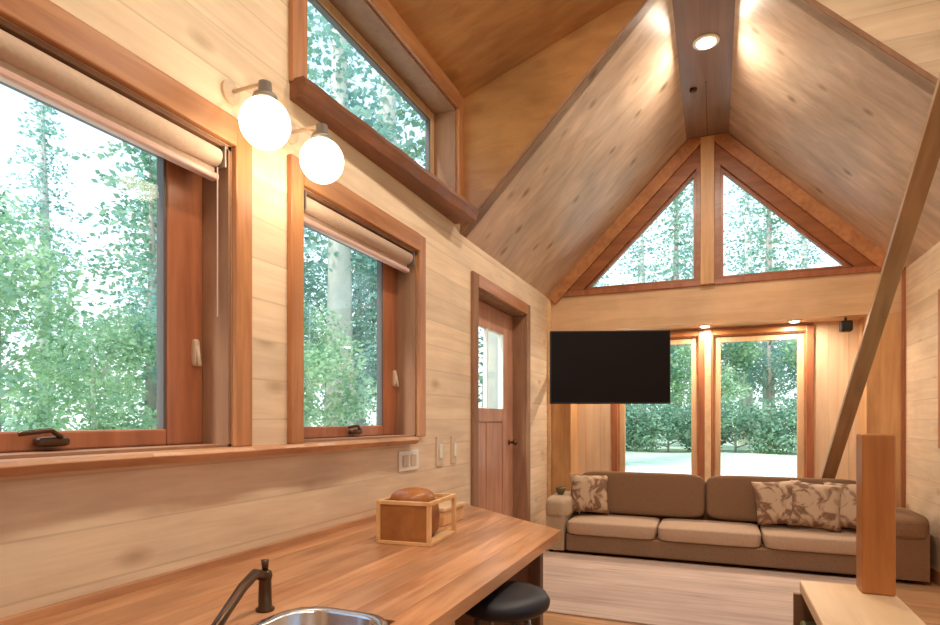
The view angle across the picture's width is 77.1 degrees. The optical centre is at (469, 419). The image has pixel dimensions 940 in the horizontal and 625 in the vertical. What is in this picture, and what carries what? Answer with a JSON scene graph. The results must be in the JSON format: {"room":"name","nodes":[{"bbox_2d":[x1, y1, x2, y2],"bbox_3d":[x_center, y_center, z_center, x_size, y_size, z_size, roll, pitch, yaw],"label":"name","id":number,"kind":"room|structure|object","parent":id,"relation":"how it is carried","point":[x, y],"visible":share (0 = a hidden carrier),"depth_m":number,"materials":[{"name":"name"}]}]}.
{"room":"tiny house interior","nodes":[
{"label":"tiny house interior","id":0,"kind":"room"},
{"bbox_2d":[0,0,546,617],"bbox_3d":[-0.908,-0.630,3.355,0.250,4.180,10.700,0,0,23],"label":"wall","id":1,"kind":"structure","parent":0,"point":[71,534],"depth_m":2.81,"materials":[{"name":"brown wood"}]},
{"bbox_2d":[0,0,251,459],"bbox_3d":[-1.510,-0.613,1.807,0.245,1.465,2.080,0,0,23],"label":"window","id":2,"kind":"structure","parent":1,"relation":"in","point":[194,344],"depth_m":2.57,"materials":[{"name":"brown wood"}]},
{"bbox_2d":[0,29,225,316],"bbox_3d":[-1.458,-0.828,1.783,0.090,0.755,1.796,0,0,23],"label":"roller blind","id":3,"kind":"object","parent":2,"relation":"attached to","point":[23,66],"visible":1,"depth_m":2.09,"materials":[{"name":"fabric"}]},
{"bbox_2d":[0,437,419,477],"bbox_3d":[-1.072,0.142,2.459,0.133,0.045,3.720,0,0,23],"label":"window ledge","id":4,"kind":"object","parent":1,"relation":"attached to","point":[41,465],"visible":1,"depth_m":2.23,"materials":[{"name":"wood"}]},
{"bbox_2d":[221,79,290,150],"bbox_3d":[-0.930,-1.345,2.574,0.308,0.335,0.216,0,0,23],"label":"wall lamp","id":5,"kind":"object","parent":1,"relation":"attached to","point":[264,122],"visible":1,"depth_m":2.50,"materials":[{"name":"beige"}]},
{"bbox_2d":[287,122,343,183],"bbox_3d":[-0.777,-1.345,2.943,0.308,0.335,0.216,0,0,23],"label":"wall lamp","id":6,"kind":"object","parent":1,"relation":"attached to","point":[321,159],"visible":0.98,"depth_m":2.87,"materials":[{"name":"beige"}]},
{"bbox_2d":[287,154,425,443],"bbox_3d":[-0.720,-0.613,3.710,0.245,1.465,1.500,0,0,23],"label":"window","id":7,"kind":"structure","parent":1,"relation":"in","point":[396,289],"depth_m":4.00,"materials":[{"name":"brown wood"}]},
{"bbox_2d":[304,191,414,272],"bbox_3d":[-0.671,-1.130,3.677,0.090,0.150,1.216,0,0,23],"label":"roller blind","id":8,"kind":"object","parent":7,"relation":"attached to","point":[318,217],"visible":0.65,"depth_m":3.56,"materials":[{"name":"fabric"}]},
{"bbox_2d":[289,0,462,196],"bbox_3d":[-0.596,-2.235,4.059,0.285,1.030,2.220,0,0,23],"label":"window","id":9,"kind":"structure","parent":1,"relation":"in","point":[356,21],"depth_m":4.24,"materials":[{"name":"brown wood"}]},
{"bbox_2d":[290,76,477,223],"bbox_3d":[-0.425,-1.683,3.918,0.210,0.105,2.070,0,0,23],"label":"ledge","id":10,"kind":"object","parent":1,"relation":"attached to","point":[304,93],"visible":1,"depth_m":3.63,"materials":[{"name":"wood"}]},
{"bbox_2d":[398,450,418,471],"bbox_3d":[-0.437,0.283,4.139,0.018,0.139,0.292,0,0,23],"label":"wall outlet","id":11,"kind":"object","parent":1,"relation":"attached to","point":[407,460],"visible":1,"depth_m":4.13,"materials":[{"name":"beige plastic"}]},
{"bbox_2d":[403,455,408,466],"bbox_3d":[-0.446,0.285,4.102,0.006,0.080,0.080,0,0,23],"label":"socket","id":12,"kind":"object","parent":11,"relation":"attached to","point":[405,457],"depth_m":4.10,"materials":[{"name":"beige"}]},
{"bbox_2d":[411,454,416,465],"bbox_3d":[-0.402,0.285,4.209,0.006,0.080,0.080,0,0,23],"label":"socket","id":13,"kind":"object","parent":11,"relation":"attached to","point":[413,456],"depth_m":4.21,"materials":[{"name":"beige"}]},
{"bbox_2d":[436,436,442,465],"bbox_3d":[-0.248,0.243,4.587,0.024,0.227,0.108,0,0,23],"label":"light switch","id":14,"kind":"object","parent":1,"relation":"attached to","point":[439,440],"visible":1,"depth_m":4.58,"materials":[{"name":"beige"}]},
{"bbox_2d":[451,436,456,463],"bbox_3d":[-0.142,0.245,4.842,0.024,0.222,0.100,0,0,23],"label":"light switch","id":15,"kind":"object","parent":1,"relation":"attached to","point":[453,438],"visible":1,"depth_m":4.83,"materials":[{"name":"beige"}]},
{"bbox_2d":[471,271,529,521],"bbox_3d":[0.244,0.070,6.071,0.275,2.780,1.740,0,0,23],"label":"door","id":16,"kind":"structure","parent":1,"relation":"in","point":[500,437],"depth_m":6.44,"materials":[{"name":"brown wood"}]},
{"bbox_2d":[551,404,576,495],"bbox_3d":[1.225,0.165,7.775,0.300,2.590,0.400,0,0,23],"label":"trim","id":17,"kind":"structure","parent":1,"relation":"attached to","point":[563,416],"depth_m":7.59,"materials":[{"name":"wood"}]},
{"bbox_2d":[388,0,624,97],"bbox_3d":[-0.799,-3.027,1.415,1.938,0.795,7.200,0,0,23],"label":"ceiling","id":18,"kind":"structure","parent":0,"point":[474,43],"depth_m":4.41,"materials":[{"name":"orange wood"}]},
{"bbox_2d":[461,0,685,297],"bbox_3d":[1.242,-2.487,6.122,1.778,1.815,3.040,0,0,23],"label":"ceiling","id":19,"kind":"structure","parent":0,"point":[628,123],"depth_m":5.61,"materials":[{"name":"brown wood"}]},
{"bbox_2d":[452,549,939,624],"bbox_3d":[0.941,1.520,2.479,4.336,0.120,10.900,0,0,23],"label":"floor","id":20,"kind":"structure","parent":0,"point":[923,598],"depth_m":4.91,"materials":[{"name":"brown wood"}]},
{"bbox_2d":[0,497,560,624],"bbox_3d":[-0.781,1.030,1.786,1.185,0.860,5.900,0,0,23],"label":"countertop","id":21,"kind":"structure","parent":20,"relation":"on","point":[341,566],"depth_m":2.35,"materials":[{"name":"brown wood"}]},
{"bbox_2d":[211,559,274,624],"bbox_3d":[-0.683,0.545,1.779,0.060,0.170,0.407,0,0,2],"label":"faucet","id":22,"kind":"object","parent":21,"relation":"on","point":[264,576],"visible":1,"depth_m":1.89,"materials":[{"name":"brown metal"}]},
{"bbox_2d":[251,606,387,624],"bbox_3d":[-0.505,0.724,1.671,0.401,0.203,0.576,0,0,23],"label":"sink","id":23,"kind":"object","parent":21,"relation":"in","point":[317,615],"visible":1,"depth_m":1.91,"materials":[{"name":"metal"}]},
{"bbox_2d":[376,493,455,546],"bbox_3d":[-0.278,0.520,3.150,0.300,0.220,0.380,0,0,19],"label":"wooden crate","id":24,"kind":"object","parent":21,"relation":"on","point":[409,523],"visible":0.89,"depth_m":2.98,"materials":[{"name":"brown wood"}]},
{"bbox_2d":[390,487,439,535],"bbox_3d":[-0.290,0.486,3.134,0.250,0.252,0.270,0,0,23],"label":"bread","id":25,"kind":"object","parent":24,"relation":"in","point":[416,494],"visible":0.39,"depth_m":3.06,"materials":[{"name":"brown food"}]},
{"bbox_2d":[432,504,439,535],"bbox_3d":[-0.286,0.524,3.143,0.250,0.175,0.250,0,0,23],"label":"bowl","id":26,"kind":"object","parent":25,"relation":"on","point":[435,508],"depth_m":3.09,"materials":[{"name":"brown wood"}]},
{"bbox_2d":[439,501,464,525],"bbox_3d":[-0.235,0.575,3.679,0.320,0.110,0.320,0,0,23],"label":"wooden box","id":27,"kind":"object","parent":21,"relation":"on","point":[444,507],"visible":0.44,"depth_m":3.56,"materials":[{"name":"brown wood"}]},
{"bbox_2d":[465,581,549,624],"bbox_3d":[0.139,1.091,2.498,0.400,0.742,0.400,0,0,23],"label":"bar stool","id":28,"kind":"object","parent":20,"relation":"on","point":[513,602],"visible":0.69,"depth_m":2.36,"materials":[{"name":"black leather"}]},
{"bbox_2d":[543,551,855,624],"bbox_3d":[1.819,1.453,5.032,3.000,0.012,1.970,0,0,23],"label":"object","id":29,"kind":"structure","parent":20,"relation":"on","point":[646,592],"depth_m":4.98,"materials":[{"name":"wood"}]},
{"bbox_2d":[546,471,929,582],"bbox_3d":[2.584,1.027,6.198,3.520,0.866,0.850,0,0,23],"label":"sofa","id":30,"kind":"object","parent":20,"relation":"on","point":[688,517],"visible":0.75,"depth_m":6.12,"materials":[{"name":"beige fabric"}]},
{"bbox_2d":[555,486,565,494],"bbox_3d":[1.033,0.805,6.739,0.120,0.085,0.120,0,0,23],"label":"bowl","id":31,"kind":"object","parent":30,"relation":"on","point":[560,490],"visible":1,"depth_m":6.70,"materials":[{"name":"green ceramic"}]},
{"bbox_2d":[570,473,608,513],"bbox_3d":[1.364,0.840,6.753,0.469,0.456,0.208,0,0,2],"label":"throw pillow","id":32,"kind":"object","parent":30,"relation":"on","point":[588,492],"visible":0.98,"depth_m":6.69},
{"bbox_2d":[567,513,659,539],"bbox_3d":[1.595,1.165,6.527,0.936,0.168,0.700,0,0,23],"label":"seat cushion","id":33,"kind":"object","parent":30,"relation":"on","point":[589,526],"depth_m":6.29,"materials":[{"name":"fabric"}]},
{"bbox_2d":[582,471,704,517],"bbox_3d":[1.949,0.840,6.727,1.360,0.491,0.247,0,0,23],"label":"cushion","id":34,"kind":"object","parent":30,"relation":"on","point":[630,494],"depth_m":6.58,"materials":[{"name":"brown fabric"}]},
{"bbox_2d":[658,518,760,546],"bbox_3d":[2.486,1.165,6.157,0.966,0.168,0.700,0,0,23],"label":"seat cushion","id":35,"kind":"object","parent":30,"relation":"on","point":[681,532],"depth_m":5.93,"materials":[{"name":"fabric"}]},
{"bbox_2d":[751,479,800,525],"bbox_3d":[3.131,0.835,5.976,0.494,0.471,0.228,0,0,18],"label":"throw pillow","id":36,"kind":"object","parent":30,"relation":"on","point":[773,499],"visible":0.82,"depth_m":5.94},
{"bbox_2d":[706,475,855,523],"bbox_3d":[3.265,0.840,6.181,1.470,0.491,0.247,0,0,23],"label":"cushion","id":37,"kind":"object","parent":30,"relation":"on","point":[729,498],"depth_m":6.26,"materials":[{"name":"brown fabric"}]},
{"bbox_2d":[760,524,855,554],"bbox_3d":[3.401,1.165,5.778,0.986,0.168,0.700,0,0,23],"label":"seat cushion","id":38,"kind":"object","parent":30,"relation":"on","point":[785,539],"depth_m":5.57,"materials":[{"name":"fabric"}]},
{"bbox_2d":[787,480,843,531],"bbox_3d":[3.395,0.840,5.802,0.490,0.473,0.208,0,0,28],"label":"throw pillow","id":39,"kind":"object","parent":30,"relation":"on","point":[813,505],"visible":1,"depth_m":5.74,"materials":[{"name":"fabric"}]},
{"bbox_2d":[823,482,855,528],"bbox_3d":[3.670,0.830,5.709,0.210,0.458,0.478,0,0,-44],"label":"throw pillow","id":40,"kind":"object","parent":30,"relation":"on","point":[848,495],"visible":0.3,"depth_m":5.66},
{"bbox_2d":[793,580,925,624],"bbox_3d":[0.989,1.005,1.371,0.281,0.910,1.330,0,0,23],"label":"table","id":41,"kind":"object","parent":20,"relation":"on","point":[822,603],"visible":0.79,"depth_m":1.76,"materials":[{"name":"wood"}]},
{"bbox_2d":[800,621,816,624],"bbox_3d":[1.130,0.760,1.767,0.208,0.184,0.370,0,0,23],"label":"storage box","id":42,"kind":"object","parent":41,"relation":"on","point":[801,622],"visible":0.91,"depth_m":1.95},
{"bbox_2d":[856,434,895,595],"bbox_3d":[1.300,0.297,1.891,0.090,0.505,0.090,0,0,23],"label":"newel post","id":43,"kind":"object","parent":41,"relation":"on","point":[875,453],"visible":1,"depth_m":1.85,"materials":[{"name":"brown wood"}]},
{"bbox_2d":[460,0,939,237],"bbox_3d":[1.711,-2.442,4.335,3.836,1.725,0.120,0,0,23],"label":"wall","id":44,"kind":"structure","parent":0,"point":[502,117],"depth_m":4.70,"materials":[{"name":"orange wood"}]},
{"bbox_2d":[460,0,648,230],"bbox_3d":[0.697,-2.458,4.679,1.692,1.709,0.016,0,0,23],"label":"trim","id":45,"kind":"structure","parent":44,"relation":"attached to","point":[643,4],"depth_m":4.66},
{"bbox_2d":[805,0,937,84],"bbox_3d":[2.671,-2.458,3.859,1.698,1.715,0.016,0,0,23],"label":"trim","id":46,"kind":"structure","parent":44,"relation":"attached to","point":[816,4],"depth_m":3.86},
{"bbox_2d":[672,0,734,140],"bbox_3d":[0.893,-3.366,2.363,0.700,0.120,10.250,0,0,23],"label":"beam","id":47,"kind":"structure","parent":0,"point":[693,19],"depth_m":5.46,"materials":[{"name":"wood"}]},
{"bbox_2d":[693,33,719,50],"bbox_3d":[2.062,-3.294,5.153,0.220,0.022,0.220,0,0,23],"label":"recessed light","id":48,"kind":"object","parent":47,"relation":"in","point":[706,41],"visible":1,"depth_m":5.13,"materials":[{"name":"beige plastic"}]},
{"bbox_2d":[577,320,857,480],"bbox_3d":[2.983,0.165,7.397,3.836,2.590,0.250,0,0,23],"label":"wall","id":49,"kind":"structure","parent":0,"point":[835,352],"depth_m":6.81,"materials":[{"name":"brown wood"}]},
{"bbox_2d":[550,330,669,403],"bbox_3d":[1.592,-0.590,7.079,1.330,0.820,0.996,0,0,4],"label":"television","id":50,"kind":"object","parent":49,"relation":"attached to","point":[611,366],"visible":1,"depth_m":6.58,"materials":[{"name":"black plastic"}]},
{"bbox_2d":[612,330,704,480],"bbox_3d":[2.388,-0.142,7.524,1.130,1.945,0.170,0,0,23],"label":"window","id":51,"kind":"structure","parent":49,"relation":"in","point":[697,342],"depth_m":7.39,"materials":[{"name":"red wood"}]},
{"bbox_2d":[705,328,710,480],"bbox_3d":[2.926,-0.165,7.260,0.070,1.930,0.044,0,0,23],"label":"trim","id":52,"kind":"structure","parent":49,"relation":"attached to","point":[707,330],"depth_m":7.24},
{"bbox_2d":[568,143,874,291],"bbox_3d":[2.820,-2.560,7.004,3.836,1.960,0.200,0,0,23],"label":"window frame","id":53,"kind":"structure","parent":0,"point":[722,159],"depth_m":6.87,"materials":[{"name":"brown wood"}]},
{"bbox_2d":[547,298,550,497],"bbox_3d":[1.024,-0.110,7.623,0.045,2.940,0.035,0,0,23],"label":"trim","id":54,"kind":"structure","parent":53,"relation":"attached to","point":[548,299],"depth_m":7.61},
{"bbox_2d":[548,136,704,303],"bbox_3d":[1.921,-2.487,7.242,1.990,2.002,0.050,0,0,23],"label":"trim","id":55,"kind":"structure","parent":53,"relation":"attached to","point":[690,146],"depth_m":7.22,"materials":[{"name":"brown wood"}]},
{"bbox_2d":[586,171,695,288],"bbox_3d":[2.088,-2.312,7.303,1.335,1.315,0.070,0,0,23],"label":"window","id":56,"kind":"structure","parent":53,"relation":"in","point":[693,176],"depth_m":7.17,"materials":[{"name":"red wood"}]},
{"bbox_2d":[705,81,707,135],"bbox_3d":[2.542,-3.303,6.335,0.012,0.008,1.250,0,0,23],"label":"trim","id":57,"kind":"structure","parent":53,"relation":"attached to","point":[705,81],"depth_m":6.22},
{"bbox_2d":[700,135,713,284],"bbox_3d":[2.769,-2.440,6.882,0.150,1.720,0.065,0,0,23],"label":"trim","id":58,"kind":"structure","parent":53,"relation":"attached to","point":[707,142],"depth_m":6.85,"materials":[{"name":"wood"}]},
{"bbox_2d":[563,266,881,296],"bbox_3d":[2.776,-1.605,6.898,3.596,0.060,0.030,0,0,23],"label":"rail","id":59,"kind":"object","parent":53,"relation":"attached to","point":[868,268],"visible":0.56,"depth_m":6.77,"materials":[{"name":"red wood"}]},
{"bbox_2d":[721,167,850,277],"bbox_3d":[3.561,-2.312,6.691,1.325,1.315,0.070,0,0,23],"label":"window","id":60,"kind":"structure","parent":53,"relation":"in","point":[725,173],"depth_m":6.74,"materials":[{"name":"red wood"}]},
{"bbox_2d":[710,133,905,269],"bbox_3d":[3.622,-2.487,6.536,1.990,2.002,0.050,0,0,23],"label":"trim","id":61,"kind":"structure","parent":53,"relation":"attached to","point":[745,156],"depth_m":6.49,"materials":[{"name":"brown wood"}]},
{"bbox_2d":[551,271,901,330],"bbox_3d":[2.906,-1.355,7.212,3.836,0.450,0.650,0,0,23],"label":"beam","id":62,"kind":"structure","parent":0,"point":[831,298],"depth_m":6.84,"materials":[{"name":"wood"}]},
{"bbox_2d":[787,319,800,322],"bbox_3d":[3.681,-1.119,6.701,0.140,0.022,0.140,0,0,23],"label":"puck light","id":63,"kind":"object","parent":62,"relation":"attached to","point":[796,320],"visible":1,"depth_m":6.66,"materials":[{"name":"beige plastic"}]},
{"bbox_2d":[839,317,852,331],"bbox_3d":[4.135,-1.050,6.490,0.120,0.160,0.130,0,0,23],"label":"speaker","id":64,"kind":"object","parent":62,"relation":"attached to","point":[846,325],"visible":1,"depth_m":6.44},
{"bbox_2d":[729,0,939,268],"bbox_3d":[3.309,-2.487,5.264,1.778,1.815,3.040,0,0,23],"label":"ceiling","id":65,"kind":"structure","parent":0,"point":[844,126],"depth_m":4.95,"materials":[{"name":"brown wood"}]},
{"bbox_2d":[906,242,939,570],"bbox_3d":[2.866,-0.630,1.788,0.250,4.180,10.700,0,0,23],"label":"wall","id":66,"kind":"structure","parent":0,"point":[923,275],"depth_m":5.60,"materials":[{"name":"brown wood"}]},
{"bbox_2d":[858,312,901,506],"bbox_3d":[4.472,0.165,6.426,0.340,2.590,0.400,0,0,23],"label":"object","id":67,"kind":"structure","parent":66,"relation":"attached to","point":[880,406],"depth_m":6.24,"materials":[{"name":"wood"}]},
{"bbox_2d":[902,269,905,507],"bbox_3d":[4.533,-0.110,6.168,0.030,2.940,0.030,0,0,23],"label":"trim","id":68,"kind":"structure","parent":66,"relation":"attached to","point":[904,270],"depth_m":6.15,"materials":[{"name":"red wood"}]},
{"bbox_2d":[930,565,939,586],"bbox_3d":[2.609,1.400,1.521,0.020,0.120,10.010,0,0,23],"label":"baseboard","id":69,"kind":"structure","parent":66,"relation":"attached to","point":[934,573],"depth_m":5.29,"materials":[{"name":"brown wood"}]},
{"bbox_2d":[938,289,939,448],"bbox_3d":[3.893,-0.448,4.425,0.195,1.395,1.560,0,0,23],"label":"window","id":70,"kind":"structure","parent":66,"relation":"in","point":[938,289],"depth_m":5.15,"materials":[{"name":"brown wood"}]},
{"label":"outside","id":71,"kind":"structure","parent":0,"visible":0},
{"bbox_2d":[626,466,796,476],"bbox_3d":[6.903,1.683,16.624,32.000,0.035,8.000,0,0,23],"label":"gravel drive","id":72,"kind":"structure","parent":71,"point":[648,469],"depth_m":19.08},
{"bbox_2d":[304,227,317,342],"bbox_3d":[-7.099,-4.438,22.718,3.256,12.246,3.450,0,0,35],"label":"conifer tree","id":73,"kind":"object","parent":72,"relation":"on","point":[304,227],"visible":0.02,"depth_m":22.73,"materials":[{"name":"green plant"}]},
{"bbox_2d":[304,252,376,400],"bbox_3d":[-4.252,-2.498,19.767,5.775,8.360,4.966,0,0,-17],"label":"leafy tree","id":74,"kind":"object","parent":72,"relation":"on","point":[356,329],"visible":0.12,"depth_m":19.52,"materials":[{"name":"green plant"}]},
{"bbox_2d":[304,0,413,425],"bbox_3d":[-3.856,-8.513,17.683,5.424,20.403,5.747,0,0,27],"label":"conifer tree","id":75,"kind":"object","parent":72,"relation":"on","point":[340,278],"visible":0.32,"depth_m":17.42,"materials":[{"name":"green plant"}]},
{"bbox_2d":[344,123,390,424],"bbox_3d":[-2.527,-3.525,17.344,2.935,10.420,2.770,0,0,-23],"label":"conifer tree","id":76,"kind":"object","parent":72,"relation":"on","point":[380,126],"visible":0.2,"depth_m":17.23,"materials":[{"name":"green plant"}]},
{"bbox_2d":[311,44,424,302],"bbox_3d":[-3.248,-11.134,23.788,7.225,25.650,6.819,0,0,11],"label":"conifer tree","id":77,"kind":"object","parent":72,"relation":"on","point":[384,108],"visible":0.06,"depth_m":23.40,"materials":[{"name":"green plant"}]},
{"bbox_2d":[354,98,482,402],"bbox_3d":[-1.324,-7.815,20.857,8.279,19.008,7.894,0,0,5],"label":"conifer tree","id":78,"kind":"object","parent":72,"relation":"on","point":[401,115],"visible":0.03,"depth_m":20.91,"materials":[{"name":"green plant"}]},
{"bbox_2d":[359,269,481,394],"bbox_3d":[-1.940,-2.187,22.130,4.597,7.738,5.345,0,0,-3],"label":"leafy tree","id":79,"kind":"object","parent":72,"relation":"on","point":[364,282],"visible":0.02,"depth_m":21.00,"materials":[{"name":"green plant"}]},
{"bbox_2d":[402,115,497,408],"bbox_3d":[0.874,-9.460,16.963,6.281,22.299,5.928,0,0,24],"label":"conifer tree","id":80,"kind":"object","parent":72,"relation":"on","point":[492,337],"visible":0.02,"depth_m":16.61,"materials":[{"name":"green plant"}]},
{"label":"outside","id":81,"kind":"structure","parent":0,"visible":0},
{"bbox_3d":[-5.236,1.682,4.340,5.000,0.035,20.000,0,0,23],"label":"gravel path","id":82,"kind":"object","parent":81,"visible":0},
{"bbox_2d":[304,299,376,426],"bbox_3d":[-3.982,-0.785,13.959,2.926,4.932,3.304,0,0,18],"label":"bush","id":83,"kind":"object","parent":82,"relation":"on","point":[311,365],"visible":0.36,"depth_m":14.19,"materials":[{"name":"green plant"}]},
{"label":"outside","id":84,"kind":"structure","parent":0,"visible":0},
{"bbox_2d":[626,435,796,470],"bbox_3d":[0.000,1.830,0.000,140.000,0.300,140.000,0,0,23],"label":"ground","id":85,"kind":"structure","parent":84,"point":[677,456],"depth_m":25.75,"materials":[{"name":"snow"}]},
{"bbox_2d":[1,336,18,430],"bbox_3d":[-16.374,-4.439,17.483,5.335,12.249,5.087,0,0,-31],"label":"conifer tree","id":86,"kind":"object","parent":85,"relation":"on","point":[1,336],"visible":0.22,"depth_m":19.41,"materials":[{"name":"green plant"}]},
{"bbox_2d":[0,194,47,430],"bbox_3d":[-13.522,-2.345,16.619,3.347,8.059,3.510,0,0,-39],"label":"conifer tree","id":87,"kind":"object","parent":85,"relation":"on","point":[9,352],"visible":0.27,"depth_m":16.69,"materials":[{"name":"green plant"}]},
{"bbox_2d":[0,190,60,430],"bbox_3d":[-8.150,-2.797,8.830,3.722,8.962,3.903,0,0,26],"label":"conifer tree","id":88,"kind":"object","parent":85,"relation":"on","point":[8,377],"visible":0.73,"depth_m":9.16,"materials":[{"name":"green plant"}]},
{"bbox_2d":[0,99,97,428],"bbox_3d":[-15.807,-5.580,21.922,4.093,14.533,3.864,0,0,-41],"label":"conifer tree","id":89,"kind":"object","parent":85,"relation":"on","point":[44,201],"visible":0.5,"depth_m":21.82,"materials":[{"name":"green plant"}]},
{"bbox_2d":[0,190,118,422],"bbox_3d":[-9.967,-1.780,11.523,4.108,6.923,4.637,0,0,8],"label":"leafy tree","id":90,"kind":"object","parent":85,"relation":"on","point":[10,300],"visible":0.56,"depth_m":12.26,"materials":[{"name":"green plant"}]},
{"bbox_2d":[0,304,156,430],"bbox_3d":[-6.904,-0.241,11.035,2.281,3.845,2.575,0,0,0],"label":"bush","id":91,"kind":"object","parent":85,"relation":"on","point":[96,380],"visible":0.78,"depth_m":10.70,"materials":[{"name":"green plant"}]},
{"bbox_2d":[21,141,156,415],"bbox_3d":[-12.559,-7.711,23.198,7.808,18.800,8.188,0,0,-37],"label":"conifer tree","id":92,"kind":"object","parent":85,"relation":"on","point":[112,180],"visible":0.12,"depth_m":22.30,"materials":[{"name":"green plant"}]},
{"bbox_2d":[85,149,156,427],"bbox_3d":[-7.623,-2.425,14.439,3.580,8.219,3.413,0,0,-31],"label":"conifer tree","id":93,"kind":"object","parent":85,"relation":"on","point":[150,399],"visible":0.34,"depth_m":14.16,"materials":[{"name":"green plant"}]},
{"bbox_2d":[120,155,156,330],"bbox_3d":[-9.405,-5.009,19.064,3.771,13.389,3.559,0,0,-18],"label":"conifer tree","id":94,"kind":"object","parent":85,"relation":"on","point":[140,194],"visible":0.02,"depth_m":18.46,"materials":[{"name":"green plant"}]},
{"bbox_2d":[97,147,317,261],"bbox_3d":[-8.052,-9.204,18.417,5.792,21.788,6.137,0,0,-39],"label":"conifer tree","id":95,"kind":"object","parent":85,"relation":"on","point":[127,168],"visible":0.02,"depth_m":16.96,"materials":[{"name":"green plant"}]},
{"bbox_2d":[116,262,317,387],"bbox_3d":[-5.435,-1.160,12.856,3.376,5.683,3.926,0,0,42],"label":"leafy tree","id":96,"kind":"object","parent":85,"relation":"on","point":[153,310],"visible":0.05,"depth_m":12.10,"materials":[{"name":"green plant"}]},
{"bbox_2d":[304,231,353,425],"bbox_3d":[-7.484,-5.875,31.578,4.260,15.122,4.020,0,0,37],"label":"conifer tree","id":97,"kind":"object","parent":85,"relation":"on","point":[325,238],"visible":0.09,"depth_m":31.43,"materials":[{"name":"green plant"}]},
{"bbox_2d":[304,5,375,407],"bbox_3d":[-7.710,-8.736,24.287,8.660,20.852,9.082,0,0,-5],"label":"conifer tree","id":98,"kind":"object","parent":85,"relation":"on","point":[312,37],"visible":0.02,"depth_m":23.57,"materials":[{"name":"green plant"}]},
{"bbox_2d":[315,249,376,425],"bbox_3d":[-4.917,-3.380,25.637,4.412,10.130,4.207,0,0,-27],"label":"conifer tree","id":99,"kind":"object","parent":85,"relation":"on","point":[361,421],"visible":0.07,"depth_m":25.65,"materials":[{"name":"green plant"}]},
{"bbox_2d":[593,270,609,286],"bbox_3d":[8.848,-7.789,45.037,5.339,18.954,5.039,0,0,29],"label":"conifer tree","id":100,"kind":"object","parent":85,"relation":"on","point":[602,284],"visible":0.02,"depth_m":44.55,"materials":[{"name":"green plant"}]},
{"bbox_2d":[626,404,651,449],"bbox_3d":[7.726,0.388,33.147,5.020,3.725,4.781,0,0,-17],"label":"leafy shrub","id":101,"kind":"object","parent":85,"relation":"on","point":[628,406],"visible":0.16,"depth_m":31.69,"materials":[{"name":"green plant"}]},
{"bbox_2d":[609,219,680,439],"bbox_3d":[12.366,-8.820,42.577,5.920,21.019,5.588,0,0,2],"label":"conifer tree","id":102,"kind":"object","parent":85,"relation":"on","point":[642,267],"visible":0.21,"depth_m":42.45,"materials":[{"name":"green plant"}]},
{"bbox_2d":[626,402,690,451],"bbox_3d":[10.556,0.526,31.339,4.428,3.450,4.649,0,0,42],"label":"leafy shrub","id":103,"kind":"object","parent":85,"relation":"on","point":[664,421],"visible":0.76,"depth_m":30.41,"materials":[{"name":"green plant"}]},
{"bbox_2d":[650,345,690,445],"bbox_3d":[11.360,-3.608,37.384,6.285,10.581,7.309,0,0,23],"label":"leafy tree","id":104,"kind":"object","parent":85,"relation":"on","point":[671,346],"visible":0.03,"depth_m":35.42,"materials":[{"name":"green plant"}]},
{"bbox_2d":[647,189,726,439],"bbox_3d":[17.068,-9.595,50.299,9.831,22.572,9.374,0,0,44],"label":"conifer tree","id":105,"kind":"object","parent":85,"relation":"on","point":[676,203],"visible":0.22,"depth_m":50.04,"materials":[{"name":"green plant"}]},
{"bbox_2d":[662,180,724,440],"bbox_3d":[16.076,-8.762,42.096,5.887,20.902,5.556,0,0,14],"label":"conifer tree","id":106,"kind":"object","parent":85,"relation":"on","point":[691,184],"visible":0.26,"depth_m":42.11,"materials":[{"name":"green plant"}]},
{"bbox_2d":[661,341,764,408],"bbox_3d":[13.549,-2.960,33.852,6.219,9.283,5.508,0,0,18],"label":"leafy tree","id":107,"kind":"object","parent":85,"relation":"on","point":[731,385],"visible":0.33,"depth_m":33.33,"materials":[{"name":"green plant"}]},
{"bbox_2d":[724,180,781,444],"bbox_3d":[18.678,-8.867,39.806,5.612,21.112,5.947,0,0,-11],"label":"conifer tree","id":108,"kind":"object","parent":85,"relation":"on","point":[746,258],"visible":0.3,"depth_m":39.67,"materials":[{"name":"green plant"}]},
{"bbox_2d":[721,396,788,453],"bbox_3d":[13.878,0.516,30.863,4.675,3.470,4.453,0,0,-10],"label":"leafy shrub","id":109,"kind":"object","parent":85,"relation":"on","point":[730,417],"visible":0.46,"depth_m":29.97,"materials":[{"name":"green plant"}]},
{"bbox_2d":[721,339,796,446],"bbox_3d":[18.038,-3.395,34.719,7.042,10.155,6.145,0,0,28],"label":"leafy tree","id":110,"kind":"object","parent":85,"relation":"on","point":[771,353],"visible":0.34,"depth_m":34.32,"materials":[{"name":"green plant"}]},
{"bbox_2d":[721,200,809,431],"bbox_3d":[24.328,-9.446,46.995,9.250,22.274,9.701,0,0,-15],"label":"conifer tree","id":111,"kind":"object","parent":85,"relation":"on","point":[769,241],"visible":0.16,"depth_m":47.08,"materials":[{"name":"green plant"}]},
{"bbox_2d":[751,395,796,453],"bbox_3d":[16.688,0.422,28.895,4.929,3.658,4.694,0,0,-38],"label":"leafy shrub","id":112,"kind":"object","parent":85,"relation":"on","point":[790,412],"visible":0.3,"depth_m":28.71,"materials":[{"name":"green plant"}]},
{"bbox_2d":[778,339,796,370],"bbox_3d":[20.204,-2.932,31.982,6.181,9.227,5.475,0,0,40],"label":"leafy tree","id":113,"kind":"object","parent":85,"relation":"on","point":[793,353],"visible":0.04,"depth_m":31.88,"materials":[{"name":"green plant"}]},
{"bbox_2d":[772,224,825,442],"bbox_3d":[22.254,-7.502,39.391,4.886,18.379,5.177,0,0,9],"label":"conifer tree","id":114,"kind":"object","parent":85,"relation":"on","point":[804,254],"visible":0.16,"depth_m":39.33,"materials":[{"name":"green plant"}]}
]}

